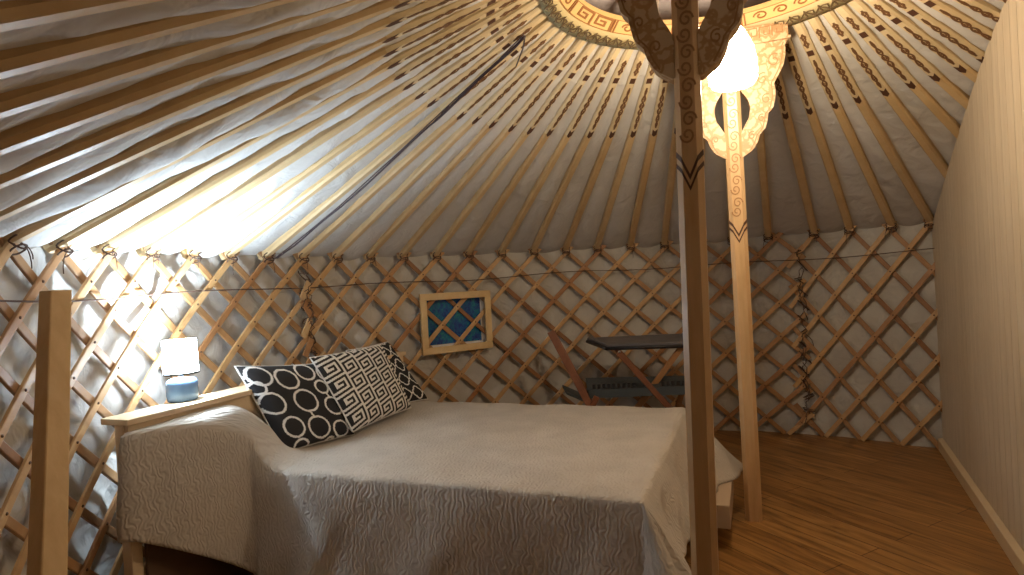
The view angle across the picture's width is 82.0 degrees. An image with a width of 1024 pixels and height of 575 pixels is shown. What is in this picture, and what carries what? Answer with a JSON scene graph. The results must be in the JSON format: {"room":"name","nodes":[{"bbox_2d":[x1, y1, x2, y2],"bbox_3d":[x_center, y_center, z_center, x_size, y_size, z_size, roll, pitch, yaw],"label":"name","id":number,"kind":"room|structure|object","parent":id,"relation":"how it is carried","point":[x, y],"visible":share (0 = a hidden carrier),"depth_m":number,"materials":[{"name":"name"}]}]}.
{"room":"traditional dwelling","nodes":[
{"label":"traditional dwelling","id":0,"kind":"room"},
{"bbox_2d":[0,237,326,574],"bbox_3d":[-1.405,0.598,2.360,0.487,1.620,2.892,-3,1,-1],"label":"wall","id":1,"kind":"structure","parent":0,"point":[20,392],"depth_m":2.38,"materials":[{"name":"brown wood"}]},
{"bbox_2d":[0,223,942,574],"bbox_3d":[0.933,0.431,2.697,5.300,1.670,4.623,-3,1,-1],"label":"wall","id":2,"kind":"structure","parent":0,"point":[18,356],"depth_m":4.30,"materials":[{"name":"fabric"}]},
{"bbox_2d":[0,248,934,301],"bbox_3d":[0.151,-0.086,3.542,5.100,0.034,2.313,-4,1,-32],"label":"cord","id":3,"kind":"object","parent":2,"relation":"attached to","point":[927,248],"visible":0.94,"depth_m":4.03,"materials":[{"name":"brown fabric"}]},
{"bbox_2d":[0,0,1003,260],"bbox_3d":[0.867,-0.773,2.344,5.360,1.044,5.360,-3,1,2],"label":"ceiling","id":4,"kind":"structure","parent":0,"point":[787,212],"depth_m":3.07,"materials":[{"name":"fabric"}]},
{"bbox_2d":[298,232,814,434],"bbox_3d":[0.410,0.463,4.473,3.728,1.623,0.826,-4,1,-14],"label":"wall","id":5,"kind":"structure","parent":0,"point":[306,290],"depth_m":4.70,"materials":[{"name":"brown wood"}]},
{"bbox_2d":[419,290,492,355],"bbox_3d":[-0.433,0.263,4.528,0.602,0.460,0.080,-4,1,-32],"label":"window","id":6,"kind":"structure","parent":5,"relation":"in","point":[475,339],"depth_m":4.54,"materials":[{"name":"pine"},{"name":"blue-green glass"}]},
{"bbox_2d":[254,430,1018,574],"bbox_3d":[0.991,1.278,2.367,5.400,0.040,5.400,-3,1,-1],"label":"floor","id":7,"kind":"structure","parent":0,"point":[832,505],"depth_m":3.08,"materials":[{"name":"brown wood"}]},
{"bbox_2d":[27,290,71,574],"bbox_3d":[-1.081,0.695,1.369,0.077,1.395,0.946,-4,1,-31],"label":"timber post","id":8,"kind":"object","parent":7,"relation":"on","point":[47,554],"visible":1,"depth_m":1.51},
{"bbox_2d":[101,352,733,574],"bbox_3d":[-0.180,0.873,2.807,2.235,0.900,1.980,-3,1,22],"label":"bed","id":9,"kind":"object","parent":7,"relation":"on","point":[159,560],"visible":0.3,"depth_m":2.46,"materials":[{"name":"beige wood"}]},
{"bbox_2d":[161,338,199,402],"bbox_3d":[-1.467,0.366,2.612,0.145,0.270,0.145,-3,1,-1],"label":"table lamp","id":10,"kind":"object","parent":9,"relation":"on","point":[179,356],"visible":1,"depth_m":2.56,"materials":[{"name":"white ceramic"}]},
{"bbox_2d":[116,400,742,574],"bbox_3d":[-0.065,0.864,2.819,2.248,0.820,2.112,-3,1,20],"label":"bedspread","id":11,"kind":"object","parent":9,"relation":"on","point":[428,487],"visible":0.94,"depth_m":2.47,"materials":[{"name":"fabric"}]},
{"bbox_2d":[234,363,354,447],"bbox_3d":[-1.077,0.584,2.987,0.201,0.456,0.574,-3,1,38],"label":"cushion","id":12,"kind":"object","parent":11,"relation":"on","point":[294,401],"visible":0.89,"depth_m":2.91,"materials":[{"name":"black fabric"}]},
{"bbox_2d":[309,344,411,431],"bbox_3d":[-0.841,0.560,3.384,0.206,0.426,0.726,-3,1,19],"label":"cushion","id":13,"kind":"object","parent":11,"relation":"on","point":[364,384],"visible":1,"depth_m":3.28,"materials":[{"name":"black fabric"}]},
{"bbox_2d":[346,341,427,401],"bbox_3d":[-0.823,0.571,3.877,0.526,0.411,0.194,-4,1,-45],"label":"cushion","id":14,"kind":"object","parent":11,"relation":"on","point":[413,391],"visible":0.42,"depth_m":3.91,"materials":[{"name":"black fabric"}]},
{"bbox_2d":[548,330,598,405],"bbox_3d":[0.537,0.781,4.286,0.541,0.986,0.384,-3,1,13],"label":"folded chair","id":15,"kind":"object","parent":7,"relation":"on","point":[581,394],"visible":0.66,"depth_m":4.17,"materials":[{"name":"red wood"}]},
{"bbox_2d":[586,333,684,407],"bbox_3d":[0.997,0.806,4.302,0.911,0.882,0.397,-3,1,9],"label":"folding table","id":16,"kind":"object","parent":7,"relation":"on","point":[659,385],"visible":0.65,"depth_m":4.22,"materials":[{"name":"grey laminate"}]},
{"bbox_2d":[586,376,684,392],"bbox_3d":[0.947,0.700,4.333,0.795,0.045,0.372,-3,1,5],"label":"shelf","id":17,"kind":"object","parent":16,"relation":"attached to","point":[667,384],"depth_m":4.17,"materials":[{"name":"grey"}]},
{"bbox_2d":[617,0,747,574],"bbox_3d":[0.555,0.026,1.714,0.544,2.531,0.173,-3,1,20],"label":"post","id":18,"kind":"object","parent":7,"relation":"on","point":[683,58],"visible":1,"depth_m":1.68,"materials":[{"name":"brown wood"}]},
{"bbox_2d":[701,22,790,521],"bbox_3d":[1.188,-0.025,3.057,0.562,2.528,0.224,-3,1,19],"label":"post","id":19,"kind":"object","parent":7,"relation":"on","point":[732,145],"visible":0.62,"depth_m":3.01,"materials":[{"name":"brown wood"}]},
{"bbox_2d":[539,0,852,49],"bbox_3d":[0.830,-1.392,2.337,1.470,0.323,1.470,-3,1,-1],"label":"ring","id":20,"kind":"object","parent":19,"relation":"on","point":[579,19],"visible":0.7,"depth_m":2.81,"materials":[{"name":"brown paint"}]},
{"bbox_2d":[0,0,161,31],"bbox_3d":[-0.356,-0.701,1.211,0.060,1.021,1.932,-3,1,45],"label":"pole","id":21,"kind":"object","parent":20,"relation":"attached to","point":[14,14],"visible":1,"depth_m":0.86,"materials":[{"name":"brown wood"}]},
{"bbox_2d":[0,0,297,78],"bbox_3d":[-0.462,-0.696,1.337,1.932,1.021,0.056,-4,1,-40],"label":"pole","id":22,"kind":"object","parent":20,"relation":"attached to","point":[19,60],"visible":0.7,"depth_m":1.07,"materials":[{"name":"brown wood"}]},
{"bbox_2d":[0,0,367,118],"bbox_3d":[-0.554,-0.692,1.474,1.931,1.021,0.057,-4,1,-34],"label":"pole","id":23,"kind":"object","parent":20,"relation":"attached to","point":[19,100],"visible":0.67,"depth_m":1.25,"materials":[{"name":"brown wood"}]},
{"bbox_2d":[0,0,417,154],"bbox_3d":[-0.635,-0.689,1.622,1.931,1.021,0.055,-4,1,-28],"label":"pole","id":24,"kind":"object","parent":20,"relation":"attached to","point":[38,129],"visible":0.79,"depth_m":1.47,"materials":[{"name":"brown wood"}]},
{"bbox_2d":[0,0,452,188],"bbox_3d":[-0.695,-0.652,1.772,1.931,1.090,0.069,-4,1,-22],"label":"pole","id":25,"kind":"object","parent":20,"relation":"attached to","point":[183,103],"visible":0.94,"depth_m":1.66,"materials":[{"name":"brown wood"}]},
{"bbox_2d":[407,0,452,17],"bbox_3d":[-0.210,-0.965,1.982,0.301,0.155,0.032,-4,1,-20],"label":"painting","id":26,"kind":"object","parent":25,"relation":"attached to","point":[424,6],"depth_m":1.93,"materials":[{"name":"brown paint"}]},
{"bbox_2d":[0,0,477,220],"bbox_3d":[-0.745,-0.652,1.931,1.930,1.086,0.069,-4,1,-16],"label":"pole","id":27,"kind":"object","parent":20,"relation":"attached to","point":[145,146],"visible":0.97,"depth_m":1.85,"materials":[{"name":"brown wood"}]},
{"bbox_2d":[402,0,476,34],"bbox_3d":[-0.242,-0.966,2.089,0.301,0.155,0.032,-4,1,-15],"label":"painting","id":28,"kind":"object","parent":27,"relation":"attached to","point":[422,20],"depth_m":2.06,"materials":[{"name":"brown paint"}]},
{"bbox_2d":[0,0,497,268],"bbox_3d":[-0.781,-0.654,2.110,1.928,1.077,0.082,-4,1,-11],"label":"pole","id":29,"kind":"object","parent":20,"relation":"attached to","point":[18,236],"visible":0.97,"depth_m":2.08,"materials":[{"name":"brown wood"}]},
{"bbox_2d":[402,8,479,47],"bbox_3d":[-0.262,-0.968,2.197,0.301,0.155,0.032,-4,1,-9],"label":"painting","id":30,"kind":"object","parent":29,"relation":"attached to","point":[447,21],"depth_m":2.18,"materials":[{"name":"brown paint"}]},
{"bbox_2d":[42,0,515,273],"bbox_3d":[-0.793,-0.647,2.248,1.925,1.090,0.076,-3,1,-5],"label":"pole","id":31,"kind":"object","parent":20,"relation":"attached to","point":[89,227],"visible":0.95,"depth_m":2.21,"materials":[{"name":"brown wood"}]},
{"bbox_2d":[405,18,479,59],"bbox_3d":[-0.272,-0.971,2.303,0.301,0.155,0.032,-3,1,-4],"label":"painting","id":32,"kind":"object","parent":31,"relation":"attached to","point":[445,33],"depth_m":2.29,"materials":[{"name":"brown paint"}]},
{"bbox_2d":[89,0,529,269],"bbox_3d":[-0.796,-0.658,2.410,1.922,1.068,0.069,-3,1,1],"label":"pole","id":33,"kind":"object","parent":20,"relation":"attached to","point":[214,181],"visible":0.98,"depth_m":2.40,"materials":[{"name":"brown wood"}]},
{"bbox_2d":[410,28,480,70],"bbox_3d":[-0.272,-0.974,2.410,0.301,0.155,0.032,-3,1,-1],"label":"painting","id":34,"kind":"object","parent":33,"relation":"attached to","point":[420,60],"depth_m":2.39,"materials":[{"name":"brown paint"}]},
{"bbox_2d":[500,4,520,16],"bbox_3d":[-0.006,-1.130,2.407,0.092,0.048,0.031,-3,1,-1],"label":"painting","id":35,"kind":"object","parent":33,"relation":"attached to","point":[507,9],"depth_m":2.39,"materials":[{"name":"brown paint"}]},
{"bbox_2d":[135,0,539,267],"bbox_3d":[-0.781,-0.666,2.577,1.922,1.057,0.070,-3,1,7],"label":"pole","id":36,"kind":"object","parent":20,"relation":"attached to","point":[325,135],"visible":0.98,"depth_m":2.57,"materials":[{"name":"brown wood"}]},
{"bbox_2d":[418,37,484,80],"bbox_3d":[-0.260,-0.976,2.520,0.301,0.155,0.032,-3,1,8],"label":"painting","id":37,"kind":"object","parent":36,"relation":"attached to","point":[446,58],"depth_m":2.51,"materials":[{"name":"brown paint"}]},
{"bbox_2d":[503,13,522,25],"bbox_3d":[0.004,-1.132,2.488,0.092,0.048,0.031,-3,1,7],"label":"painting","id":38,"kind":"object","parent":36,"relation":"attached to","point":[510,17],"depth_m":2.47,"materials":[{"name":"brown paint"}]},
{"bbox_2d":[180,4,542,267],"bbox_3d":[-0.749,-0.672,2.747,1.921,1.053,0.070,-3,1,13],"label":"pole","id":39,"kind":"object","parent":20,"relation":"attached to","point":[196,248],"visible":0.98,"depth_m":2.73,"materials":[{"name":"brown wood"}]},
{"bbox_2d":[428,46,490,89],"bbox_3d":[-0.236,-0.978,2.633,0.301,0.155,0.032,-3,1,15],"label":"painting","id":40,"kind":"object","parent":39,"relation":"attached to","point":[462,62],"depth_m":2.62,"materials":[{"name":"brown paint"}]},
{"bbox_2d":[507,20,526,33],"bbox_3d":[0.022,-1.134,2.569,0.092,0.048,0.031,-3,1,13],"label":"painting","id":41,"kind":"object","parent":39,"relation":"attached to","point":[516,24],"depth_m":2.56,"materials":[{"name":"brown paint"}]},
{"bbox_2d":[219,11,546,274],"bbox_3d":[-0.699,-0.658,2.908,1.921,1.090,0.069,-3,1,18],"label":"pole","id":42,"kind":"object","parent":20,"relation":"attached to","point":[359,154],"visible":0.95,"depth_m":2.88,"materials":[{"name":"brown wood"}]},
{"bbox_2d":[439,54,496,97],"bbox_3d":[-0.204,-0.981,2.735,0.301,0.155,0.032,-3,1,21],"label":"painting","id":43,"kind":"object","parent":42,"relation":"attached to","point":[486,58],"depth_m":2.72,"materials":[{"name":"brown paint"}]},
{"bbox_2d":[513,27,531,41],"bbox_3d":[0.047,-1.136,2.645,0.092,0.048,0.031,-3,1,19],"label":"painting","id":44,"kind":"object","parent":42,"relation":"attached to","point":[519,32],"depth_m":2.63,"materials":[{"name":"brown paint"}]},
{"bbox_2d":[257,17,552,272],"bbox_3d":[-0.638,-0.668,3.057,1.921,1.080,0.080,-3,1,24],"label":"pole","id":45,"kind":"object","parent":20,"relation":"attached to","point":[542,26],"visible":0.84,"depth_m":3.06,"materials":[{"name":"brown wood"}]},
{"bbox_2d":[274,34,525,258],"bbox_3d":[-0.632,-0.650,3.108,1.716,0.885,0.167,-3,1,29],"label":"power cable","id":46,"kind":"object","parent":45,"relation":"attached to","point":[523,36],"visible":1,"depth_m":2.94,"materials":[{"name":"grey plastic"}]},
{"bbox_2d":[463,60,505,96],"bbox_3d":[-0.159,-0.985,2.838,0.301,0.155,0.032,-3,1,26],"label":"painting","id":47,"kind":"object","parent":45,"relation":"attached to","point":[502,62],"depth_m":2.81,"materials":[{"name":"brown paint"}]},
{"bbox_2d":[521,34,538,48],"bbox_3d":[0.082,-1.139,2.723,0.092,0.048,0.031,-3,1,25],"label":"painting","id":48,"kind":"object","parent":45,"relation":"attached to","point":[529,37],"depth_m":2.71,"materials":[{"name":"brown paint"}]},
{"bbox_2d":[294,24,558,268],"bbox_3d":[-0.557,-0.682,3.209,1.920,1.065,0.069,-3,1,31],"label":"pole","id":49,"kind":"object","parent":20,"relation":"attached to","point":[401,165],"visible":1,"depth_m":3.15,"materials":[{"name":"brown wood"}]},
{"bbox_2d":[468,66,515,109],"bbox_3d":[-0.103,-0.990,2.939,0.301,0.155,0.032,-3,1,33],"label":"painting","id":50,"kind":"object","parent":49,"relation":"attached to","point":[508,70],"depth_m":2.93,"materials":[{"name":"brown paint"}]},
{"bbox_2d":[530,39,545,53],"bbox_3d":[0.124,-1.143,2.797,0.092,0.048,0.031,-3,1,31],"label":"painting","id":51,"kind":"object","parent":49,"relation":"attached to","point":[538,43],"depth_m":2.79,"materials":[{"name":"brown paint"}]},
{"bbox_2d":[329,29,566,268],"bbox_3d":[-0.464,-0.682,3.347,1.920,1.080,0.073,-3,1,37],"label":"pole","id":52,"kind":"object","parent":20,"relation":"attached to","point":[448,143],"visible":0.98,"depth_m":3.25,"materials":[{"name":"brown wood"}]},
{"bbox_2d":[482,71,526,114],"bbox_3d":[-0.043,-0.994,3.027,0.301,0.155,0.032,-3,1,38],"label":"painting","id":53,"kind":"object","parent":52,"relation":"attached to","point":[518,75],"depth_m":3.01,"materials":[{"name":"brown paint"}]},
{"bbox_2d":[539,44,554,58],"bbox_3d":[0.169,-1.146,2.862,0.092,0.048,0.031,-3,1,36],"label":"painting","id":54,"kind":"object","parent":52,"relation":"attached to","point":[546,48],"depth_m":2.85,"materials":[{"name":"brown paint"}]},
{"bbox_2d":[363,34,575,263],"bbox_3d":[-0.353,-0.704,3.480,1.920,1.052,0.069,-3,1,43],"label":"pole","id":55,"kind":"object","parent":20,"relation":"attached to","point":[568,39],"visible":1,"depth_m":3.35,"materials":[{"name":"brown wood"}]},
{"bbox_2d":[498,76,538,118],"bbox_3d":[0.030,-1.000,3.113,0.301,0.155,0.032,-3,1,44],"label":"painting","id":56,"kind":"object","parent":55,"relation":"attached to","point":[530,80],"depth_m":3.09,"materials":[{"name":"brown paint"}]},
{"bbox_2d":[550,48,563,62],"bbox_3d":[0.224,-1.150,2.926,0.092,0.048,0.031,-3,1,42],"label":"painting","id":57,"kind":"object","parent":55,"relation":"attached to","point":[556,52],"depth_m":2.92,"materials":[{"name":"brown paint"}]},
{"bbox_2d":[396,39,585,263],"bbox_3d":[-0.226,-0.712,3.603,0.069,1.054,1.920,-4,1,-41],"label":"pole","id":58,"kind":"object","parent":20,"relation":"attached to","point":[577,45],"visible":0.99,"depth_m":3.47,"materials":[{"name":"brown wood"}]},
{"bbox_2d":[516,80,552,122],"bbox_3d":[0.119,-1.006,3.199,0.032,0.154,0.301,-4,1,-39],"label":"painting","id":59,"kind":"object","parent":58,"relation":"attached to","point":[545,84],"depth_m":3.18,"materials":[{"name":"brown paint"}]},
{"bbox_2d":[563,52,575,67],"bbox_3d":[0.290,-1.155,2.989,0.031,0.048,0.092,-4,1,-41],"label":"painting","id":60,"kind":"object","parent":58,"relation":"attached to","point":[567,57],"depth_m":2.98,"materials":[{"name":"brown paint"}]},
{"bbox_2d":[430,42,596,260],"bbox_3d":[-0.091,-0.730,3.710,0.075,1.037,1.920,-4,1,-35],"label":"pole","id":61,"kind":"object","parent":20,"relation":"attached to","point":[582,57],"visible":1,"depth_m":3.54,"materials":[{"name":"brown wood"}]},
{"bbox_2d":[534,83,566,125],"bbox_3d":[0.210,-1.012,3.268,0.032,0.154,0.301,-4,1,-35],"label":"painting","id":62,"kind":"object","parent":61,"relation":"attached to","point":[559,87],"depth_m":3.25,"materials":[{"name":"brown paint"}]},
{"bbox_2d":[576,55,586,70],"bbox_3d":[0.359,-1.159,3.042,0.031,0.048,0.092,-4,1,-35],"label":"painting","id":63,"kind":"object","parent":61,"relation":"attached to","point":[580,59],"depth_m":3.03,"materials":[{"name":"brown paint"}]},
{"bbox_2d":[463,45,608,259],"bbox_3d":[0.075,-0.744,3.813,0.076,1.030,1.920,-4,1,-29],"label":"pole","id":64,"kind":"object","parent":20,"relation":"attached to","point":[602,50],"visible":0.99,"depth_m":3.61,"materials":[{"name":"brown wood"}]},
{"bbox_2d":[553,85,581,127],"bbox_3d":[0.311,-1.019,3.331,0.032,0.154,0.301,-4,1,-29],"label":"painting","id":65,"kind":"object","parent":64,"relation":"attached to","point":[576,89],"depth_m":3.32,"materials":[{"name":"brown paint"}]},
{"bbox_2d":[589,58,599,72],"bbox_3d":[0.435,-1.165,3.089,0.031,0.048,0.092,-4,1,-29],"label":"painting","id":66,"kind":"object","parent":64,"relation":"attached to","point":[593,63],"depth_m":3.08,"materials":[{"name":"brown paint"}]},
{"bbox_2d":[496,47,620,258],"bbox_3d":[0.230,-0.753,3.886,0.069,1.033,1.920,-4,1,-22],"label":"pole","id":67,"kind":"object","parent":20,"relation":"attached to","point":[613,53],"visible":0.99,"depth_m":3.67,"materials":[{"name":"brown wood"}]},
{"bbox_2d":[573,87,597,128],"bbox_3d":[0.417,-1.026,3.382,0.032,0.154,0.301,-4,1,-24],"label":"painting","id":68,"kind":"object","parent":67,"relation":"attached to","point":[590,94],"depth_m":3.36,"materials":[{"name":"brown paint"}]},
{"bbox_2d":[529,49,633,262],"bbox_3d":[0.405,-0.740,3.948,0.078,1.081,1.920,-4,1,-16],"label":"pole","id":69,"kind":"object","parent":20,"relation":"attached to","point":[627,53],"visible":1,"depth_m":3.72,"materials":[{"name":"brown wood"}]},
{"bbox_2d":[592,88,612,129],"bbox_3d":[0.523,-1.033,3.420,0.032,0.155,0.301,-4,1,-18],"label":"painting","id":70,"kind":"object","parent":69,"relation":"attached to","point":[602,105],"depth_m":3.41,"materials":[{"name":"brown paint"}]},
{"bbox_2d":[561,50,645,257],"bbox_3d":[0.571,-0.752,3.986,0.070,1.078,1.920,-4,1,-10],"label":"pole","id":71,"kind":"object","parent":20,"relation":"attached to","point":[638,61],"visible":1,"depth_m":3.76,"materials":[{"name":"brown wood"}]},
{"bbox_2d":[613,88,630,129],"bbox_3d":[0.641,-1.040,3.449,0.032,0.155,0.301,-4,1,-11],"label":"painting","id":72,"kind":"object","parent":71,"relation":"attached to","point":[626,93],"depth_m":3.43,"materials":[{"name":"brown paint"}]},
{"bbox_2d":[593,65,654,256],"bbox_3d":[0.728,-0.774,4.008,0.079,1.053,1.921,-3,1,-3],"label":"pole","id":73,"kind":"object","parent":20,"relation":"attached to","point":[643,95],"visible":0.9,"depth_m":3.85,"materials":[{"name":"brown wood"}]},
{"bbox_2d":[634,88,647,128],"bbox_3d":[0.758,-1.047,3.465,0.032,0.155,0.301,-3,1,-1],"label":"painting","id":74,"kind":"object","parent":73,"relation":"attached to","point":[643,95],"depth_m":3.45,"materials":[{"name":"brown paint"}]},
{"bbox_2d":[626,79,668,252],"bbox_3d":[0.909,-0.772,4.013,0.069,1.079,1.921,-3,1,3],"label":"pole","id":75,"kind":"object","parent":20,"relation":"attached to","point":[663,85],"visible":0.8,"depth_m":3.91,"materials":[{"name":"brown wood"}]},
{"bbox_2d":[655,87,664,127],"bbox_3d":[0.869,-1.054,3.468,0.034,0.155,0.301,-3,1,-1],"label":"painting","id":76,"kind":"object","parent":75,"relation":"attached to","point":[660,99],"depth_m":3.45,"materials":[{"name":"brown paint"}]},
{"bbox_2d":[660,106,676,252],"bbox_3d":[1.081,-0.794,3.999,0.073,1.056,1.922,-3,1,10],"label":"pole","id":77,"kind":"object","parent":20,"relation":"attached to","point":[671,173],"visible":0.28,"depth_m":4.20,"materials":[{"name":"brown wood"}]},
{"bbox_2d":[584,0,770,19],"bbox_3d":[0.829,-1.411,2.337,1.802,0.384,1.802,-3,1,-1],"label":"canvas cover","id":78,"kind":"object","parent":20,"relation":"on","point":[611,6],"visible":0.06,"depth_m":3.04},
{"bbox_2d":[708,26,757,91],"bbox_3d":[0.896,-1.189,2.440,0.196,0.706,0.196,-3,1,-1],"label":"pendant lamp","id":79,"kind":"object","parent":20,"relation":"hanging from","point":[738,70],"visible":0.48,"depth_m":2.37,"materials":[{"name":"white"}]},
{"bbox_2d":[756,131,772,244],"bbox_3d":[1.617,-0.817,3.833,0.074,1.072,1.923,-3,1,25],"label":"pole","id":80,"kind":"object","parent":20,"relation":"attached to","point":[761,153],"visible":0.32,"depth_m":4.09,"materials":[{"name":"brown wood"}]},
{"bbox_2d":[774,71,818,241],"bbox_3d":[1.788,-0.834,3.735,0.069,1.056,1.921,-3,1,33],"label":"pole","id":81,"kind":"object","parent":20,"relation":"attached to","point":[780,91],"visible":0.64,"depth_m":3.72,"materials":[{"name":"brown wood"}]},
{"bbox_2d":[775,78,784,110],"bbox_3d":[1.487,-1.089,3.271,0.032,0.155,0.301,-3,1,35],"label":"painting","id":82,"kind":"object","parent":81,"relation":"attached to","point":[779,85],"depth_m":3.28,"materials":[{"name":"brown paint"}]},
{"bbox_2d":[785,30,854,237],"bbox_3d":[1.915,-0.825,3.642,0.070,1.087,1.921,-3,1,38],"label":"pole","id":83,"kind":"object","parent":20,"relation":"attached to","point":[790,52],"visible":0.93,"depth_m":3.52,"materials":[{"name":"brown wood"}]},
{"bbox_2d":[793,65,808,105],"bbox_3d":[1.573,-1.093,3.206,0.032,0.155,0.301,-3,1,40],"label":"painting","id":84,"kind":"object","parent":83,"relation":"attached to","point":[798,75],"depth_m":3.20,"materials":[{"name":"brown paint"}]},
{"bbox_2d":[793,22,897,233],"bbox_3d":[2.039,-0.847,3.530,0.073,1.055,1.921,-3,1,44],"label":"pole","id":85,"kind":"object","parent":20,"relation":"attached to","point":[801,30],"visible":1,"depth_m":3.38,"materials":[{"name":"brown wood"}]},
{"bbox_2d":[813,60,832,100],"bbox_3d":[1.655,-1.097,3.130,0.301,0.155,0.032,-4,1,-44],"label":"painting","id":86,"kind":"object","parent":85,"relation":"attached to","point":[821,73],"depth_m":3.12,"materials":[{"name":"brown paint"}]},
{"bbox_2d":[808,16,933,228],"bbox_3d":[2.141,-0.862,3.419,1.921,1.035,0.069,-4,1,-41],"label":"pole","id":87,"kind":"object","parent":20,"relation":"attached to","point":[819,29],"visible":0.99,"depth_m":3.29,"materials":[{"name":"brown wood"}]},
{"bbox_2d":[831,54,855,94],"bbox_3d":[1.721,-1.101,3.057,0.301,0.155,0.032,-4,1,-39],"label":"painting","id":88,"kind":"object","parent":87,"relation":"attached to","point":[837,60],"depth_m":3.05,"materials":[{"name":"brown paint"}]},
{"bbox_2d":[822,10,948,177],"bbox_3d":[2.243,-0.881,3.283,1.920,1.005,0.053,-4,1,-35],"label":"pole","id":89,"kind":"object","parent":20,"relation":"attached to","point":[841,30],"visible":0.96,"depth_m":3.08,"materials":[{"name":"brown wood"}]},
{"bbox_2d":[832,23,843,36],"bbox_3d":[1.554,-1.228,2.808,0.092,0.048,0.031,-4,1,-35],"label":"painting","id":90,"kind":"object","parent":89,"relation":"attached to","point":[838,28],"depth_m":2.80,"materials":[{"name":"brown paint"}]},
{"bbox_2d":[851,47,881,87],"bbox_3d":[1.787,-1.104,2.967,0.301,0.155,0.032,-4,1,-33],"label":"painting","id":91,"kind":"object","parent":89,"relation":"attached to","point":[870,69],"depth_m":2.96,"materials":[{"name":"brown paint"}]},
{"bbox_2d":[835,4,960,138],"bbox_3d":[2.328,-0.885,3.144,1.920,1.004,0.054,-4,1,-29],"label":"pole","id":92,"kind":"object","parent":20,"relation":"attached to","point":[845,11],"visible":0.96,"depth_m":2.90,"materials":[{"name":"brown wood"}]},
{"bbox_2d":[846,17,859,30],"bbox_3d":[1.591,-1.230,2.748,0.092,0.048,0.031,-4,1,-28],"label":"painting","id":93,"kind":"object","parent":92,"relation":"attached to","point":[854,22],"depth_m":2.74,"materials":[{"name":"brown paint"}]},
{"bbox_2d":[869,41,906,80],"bbox_3d":[1.840,-1.106,2.881,0.301,0.154,0.032,-4,1,-29],"label":"painting","id":94,"kind":"object","parent":92,"relation":"attached to","point":[881,50],"depth_m":2.87,"materials":[{"name":"brown paint"}]},
{"bbox_2d":[848,0,969,108],"bbox_3d":[2.394,-0.887,3.009,1.920,1.005,0.057,-4,1,-23],"label":"pole","id":95,"kind":"object","parent":20,"relation":"attached to","point":[860,6],"visible":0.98,"depth_m":2.79,"materials":[{"name":"brown wood"}]},
{"bbox_2d":[860,11,875,23],"bbox_3d":[1.622,-1.231,2.684,0.092,0.048,0.031,-4,1,-24],"label":"painting","id":96,"kind":"object","parent":95,"relation":"attached to","point":[870,16],"depth_m":2.68,"materials":[{"name":"brown paint"}]},
{"bbox_2d":[887,34,929,72],"bbox_3d":[1.881,-1.107,2.796,0.301,0.154,0.032,-4,1,-26],"label":"painting","id":97,"kind":"object","parent":95,"relation":"attached to","point":[905,47],"depth_m":2.79,"materials":[{"name":"brown paint"}]},
{"bbox_2d":[864,0,977,82],"bbox_3d":[2.446,-0.889,2.873,1.920,1.005,0.055,-4,1,-18],"label":"pole","id":98,"kind":"object","parent":20,"relation":"attached to","point":[882,6],"visible":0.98,"depth_m":2.68,"materials":[{"name":"brown wood"}]},
{"bbox_2d":[874,4,890,16],"bbox_3d":[1.647,-1.232,2.620,0.092,0.048,0.031,-4,1,-18],"label":"painting","id":99,"kind":"object","parent":98,"relation":"attached to","point":[885,9],"depth_m":2.61,"materials":[{"name":"brown paint"}]},
{"bbox_2d":[903,27,954,64],"bbox_3d":[1.917,-1.109,2.705,0.301,0.155,0.032,-4,1,-20],"label":"painting","id":100,"kind":"object","parent":98,"relation":"attached to","point":[919,34],"depth_m":2.69,"materials":[{"name":"brown paint"}]},
{"bbox_2d":[889,0,984,62],"bbox_3d":[2.484,-0.890,2.743,1.920,1.005,0.057,-4,1,-14],"label":"pole","id":101,"kind":"object","parent":20,"relation":"attached to","point":[911,8],"visible":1,"depth_m":2.59,"materials":[{"name":"brown wood"}]},
{"bbox_2d":[889,0,906,8],"bbox_3d":[1.668,-1.232,2.550,0.092,0.048,0.031,-4,1,-14],"label":"painting","id":102,"kind":"object","parent":101,"relation":"attached to","point":[902,4],"depth_m":2.55,"materials":[{"name":"brown paint"}]},
{"bbox_2d":[921,18,976,55],"bbox_3d":[1.942,-1.109,2.618,0.301,0.154,0.032,-4,1,-16],"label":"painting","id":103,"kind":"object","parent":101,"relation":"attached to","point":[945,31],"depth_m":2.61,"materials":[{"name":"brown paint"}]},
{"bbox_2d":[919,0,992,40],"bbox_3d":[2.513,-0.890,2.599,1.920,1.005,0.053,-4,1,-9],"label":"pole","id":104,"kind":"object","parent":20,"relation":"attached to","point":[942,7],"visible":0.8,"depth_m":2.50,"materials":[{"name":"brown wood"}]},
{"bbox_2d":[939,9,991,40],"bbox_3d":[1.963,-1.109,2.519,0.301,0.155,0.032,-4,1,-11],"label":"painting","id":105,"kind":"object","parent":104,"relation":"attached to","point":[956,15],"depth_m":2.50,"materials":[{"name":"brown paint"}]},
{"bbox_2d":[953,0,1000,21],"bbox_3d":[2.529,-0.889,2.449,1.920,1.005,0.056,-3,1,-3],"label":"pole","id":106,"kind":"object","parent":20,"relation":"attached to","point":[982,7],"visible":0.59,"depth_m":2.40,"materials":[{"name":"brown wood"}]},
{"bbox_2d":[786,219,942,449],"bbox_3d":[2.631,0.327,4.250,1.181,1.626,0.108,-3,1,41],"label":"wall","id":107,"kind":"structure","parent":0,"point":[870,250],"depth_m":4.33,"materials":[{"name":"brown wood"}]},
{"bbox_2d":[932,0,1023,551],"bbox_3d":[1.806,0.018,1.902,0.030,2.389,4.838,-3,1,27],"label":"wall","id":108,"kind":"structure","parent":0,"point":[978,229],"depth_m":2.77,"materials":[{"name":"brown wood"}]},
{"bbox_2d":[938,438,1023,574],"bbox_3d":[1.848,1.170,1.929,0.030,0.084,4.838,-3,1,28],"label":"baseboard","id":109,"kind":"structure","parent":108,"relation":"attached to","point":[1009,545],"depth_m":2.92,"materials":[{"name":"brown wood"}]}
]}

